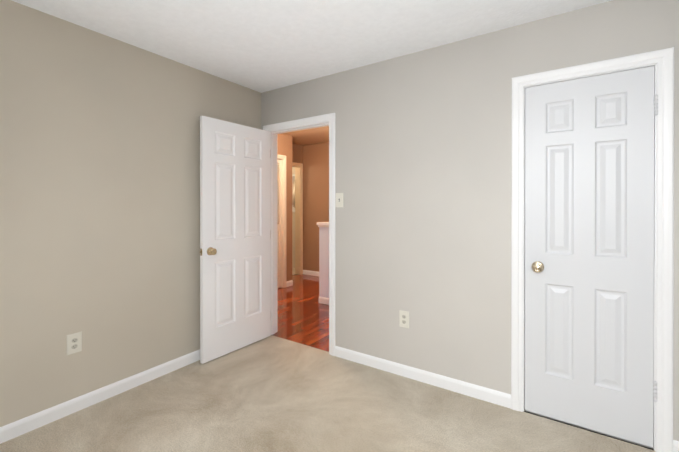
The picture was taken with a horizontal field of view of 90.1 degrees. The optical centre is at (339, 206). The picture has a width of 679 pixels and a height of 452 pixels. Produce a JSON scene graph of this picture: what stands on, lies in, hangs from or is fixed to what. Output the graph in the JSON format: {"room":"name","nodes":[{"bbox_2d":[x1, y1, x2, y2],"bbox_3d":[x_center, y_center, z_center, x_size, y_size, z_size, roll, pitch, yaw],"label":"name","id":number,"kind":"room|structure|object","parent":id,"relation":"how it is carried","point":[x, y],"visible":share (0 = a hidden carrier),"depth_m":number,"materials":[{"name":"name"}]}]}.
{"room":"empty bedroom","nodes":[
{"label":"empty bedroom","id":0,"kind":"room"},
{"bbox_2d":[0,0,263,426],"bbox_3d":[-1.778,0.069,2.048,0.150,2.440,3.390,0,0,34],"label":"wall","id":1,"kind":"structure","parent":0,"point":[100,192],"depth_m":2.22,"materials":[{"name":"beige paint"}]},
{"bbox_2d":[67,331,81,354],"bbox_3d":[-1.665,0.857,2.131,0.009,0.124,0.078,0,0,34],"label":"wall outlet","id":2,"kind":"object","parent":1,"relation":"attached to","point":[74,342],"visible":1,"depth_m":2.13,"materials":[{"name":"white plastic"}]},
{"bbox_2d":[0,349,199,443],"bbox_3d":[-1.725,1.247,2.040,0.012,0.085,3.370,0,0,34],"label":"baseboard","id":3,"kind":"structure","parent":1,"relation":"attached to","point":[12,430],"depth_m":2.19,"materials":[{"name":"white wood"}]},
{"bbox_2d":[292,167,294,274],"bbox_3d":[-1.524,0.035,6.690,1.410,2.600,1.550,0,0,34],"label":"wall","id":4,"kind":"structure","parent":0,"point":[293,238],"depth_m":7.10,"materials":[{"name":"beige paint"}]},
{"bbox_2d":[286,280,292,285],"bbox_3d":[-0.945,1.236,5.670,0.452,0.085,0.012,0,0,34],"label":"baseboard","id":5,"kind":"structure","parent":4,"relation":"attached to","point":[290,282],"depth_m":5.49,"materials":[{"name":"white wood"}]},
{"bbox_2d":[292,174,294,212],"bbox_3d":[-0.948,-0.286,7.074,0.551,0.816,0.026,0,0,34],"label":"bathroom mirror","id":6,"kind":"object","parent":4,"relation":"attached to","point":[293,193],"visible":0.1,"depth_m":7.08,"materials":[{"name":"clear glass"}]},
{"bbox_2d":[292,162,302,274],"bbox_3d":[-0.962,0.229,6.140,0.138,2.095,0.770,0,0,34],"label":"trim","id":7,"kind":"structure","parent":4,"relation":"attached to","point":[298,218],"depth_m":6.40,"materials":[{"name":"white wood"}]},
{"bbox_2d":[303,270,318,276],"bbox_3d":[0.584,1.236,5.583,3.090,0.085,0.012,0,0,34],"label":"baseboard","id":8,"kind":"structure","parent":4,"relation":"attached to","point":[305,272],"depth_m":6.32,"materials":[{"name":"white wood"}]},
{"bbox_2d":[273,274,328,351],"bbox_3d":[-0.080,1.313,4.590,3.330,0.057,2.642,0,0,34],"label":"floor","id":9,"kind":"structure","parent":0,"point":[303,315],"depth_m":4.06,"materials":[{"name":"brown wood"}]},
{"bbox_2d":[277,133,328,281],"bbox_3d":[-0.597,0.065,3.417,2.890,2.440,0.060,0,0,34],"label":"wall","id":10,"kind":"structure","parent":0,"point":[313,159],"depth_m":3.16,"materials":[{"name":"beige paint"}]},
{"bbox_2d":[277,159,281,287],"bbox_3d":[-1.092,0.264,5.120,0.053,2.015,0.616,0,0,34],"label":"door","id":11,"kind":"structure","parent":10,"relation":"in","point":[279,223],"depth_m":5.34,"materials":[{"name":"paint"}]},
{"bbox_2d":[277,154,285,287],"bbox_3d":[-1.108,0.232,5.131,0.137,2.095,0.750,0,0,34],"label":"trim","id":12,"kind":"structure","parent":10,"relation":"attached to","point":[282,157],"depth_m":5.37,"materials":[{"name":"paint"}]},
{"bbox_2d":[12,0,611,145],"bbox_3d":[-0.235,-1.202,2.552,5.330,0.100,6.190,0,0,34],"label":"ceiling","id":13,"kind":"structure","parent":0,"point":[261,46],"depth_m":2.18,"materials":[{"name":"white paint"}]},
{"bbox_2d":[317,222,328,304],"bbox_3d":[0.448,0.745,4.128,1.700,1.075,0.170,0,0,34],"label":"wall","id":14,"kind":"structure","parent":0,"point":[323,262],"depth_m":4.49,"materials":[{"name":"paint"}]},
{"bbox_2d":[0,335,655,451],"bbox_3d":[-0.276,1.322,1.069,3.500,0.060,3.428,0,0,34],"label":"floor","id":15,"kind":"structure","parent":0,"point":[271,393],"depth_m":2.08,"materials":[{"name":"beige carpet"}]},
{"bbox_2d":[264,0,678,440],"bbox_3d":[0.695,0.068,2.517,3.740,2.440,0.120,0,0,34],"label":"wall","id":16,"kind":"structure","parent":0,"point":[423,139],"depth_m":2.42,"materials":[{"name":"beige paint"}]},
{"bbox_2d":[200,116,270,363],"bbox_3d":[-0.910,0.266,3.062,0.159,2.017,0.756,0,0,36],"label":"bedroom door","id":17,"kind":"structure","parent":16,"relation":"in","point":[235,238],"depth_m":3.00,"materials":[{"name":"white paint"}]},
{"bbox_2d":[263,113,334,355],"bbox_3d":[-0.365,0.236,3.226,0.874,2.099,0.154,0,0,34],"label":"trim","id":18,"kind":"structure","parent":16,"relation":"attached to","point":[324,120],"depth_m":3.15,"materials":[{"name":"white paint"}]},
{"bbox_2d":[336,193,342,206],"bbox_3d":[-0.004,-0.059,2.901,0.078,0.124,0.018,0,0,34],"label":"switch plate","id":19,"kind":"object","parent":16,"relation":"attached to","point":[339,199],"visible":1,"depth_m":2.90,"materials":[{"name":"white plastic"}]},
{"bbox_2d":[399,310,408,327],"bbox_3d":[0.491,0.854,2.578,0.078,0.124,0.009,0,0,34],"label":"outlet","id":20,"kind":"object","parent":16,"relation":"attached to","point":[403,318],"visible":1,"depth_m":2.58,"materials":[{"name":"white plastic"}]},
{"bbox_2d":[335,346,510,408],"bbox_3d":[0.531,1.245,2.551,1.369,0.085,0.012,0,0,34],"label":"baseboard","id":21,"kind":"structure","parent":16,"relation":"attached to","point":[465,388],"depth_m":2.46,"materials":[{"name":"white wood"}]},
{"bbox_2d":[525,66,657,447],"bbox_3d":[1.431,0.265,1.974,0.616,2.025,0.154,0,0,34],"label":"closet door","id":22,"kind":"structure","parent":16,"relation":"in","point":[589,252],"depth_m":1.94,"materials":[{"name":"white paint"},{"name":"brass"}]},
{"bbox_2d":[511,47,673,451],"bbox_3d":[1.444,0.234,2.007,0.750,2.111,0.137,0,0,34],"label":"trim","id":23,"kind":"structure","parent":16,"relation":"attached to","point":[661,61],"depth_m":1.78,"materials":[{"name":"white wood"}]},
{"bbox_2d":[673,440,678,451],"bbox_3d":[1.909,1.248,1.629,0.449,0.085,0.012,0,0,34],"label":"baseboard","id":24,"kind":"structure","parent":16,"relation":"attached to","point":[675,443],"depth_m":1.74,"materials":[{"name":"white wood"}]},
{"bbox_2d":[524,409,652,448],"bbox_3d":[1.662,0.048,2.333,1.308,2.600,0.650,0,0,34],"label":"floor","id":25,"kind":"structure","parent":0,"point":[589,429],"depth_m":2.04,"materials":[{"name":"beige carpet"}]}
]}

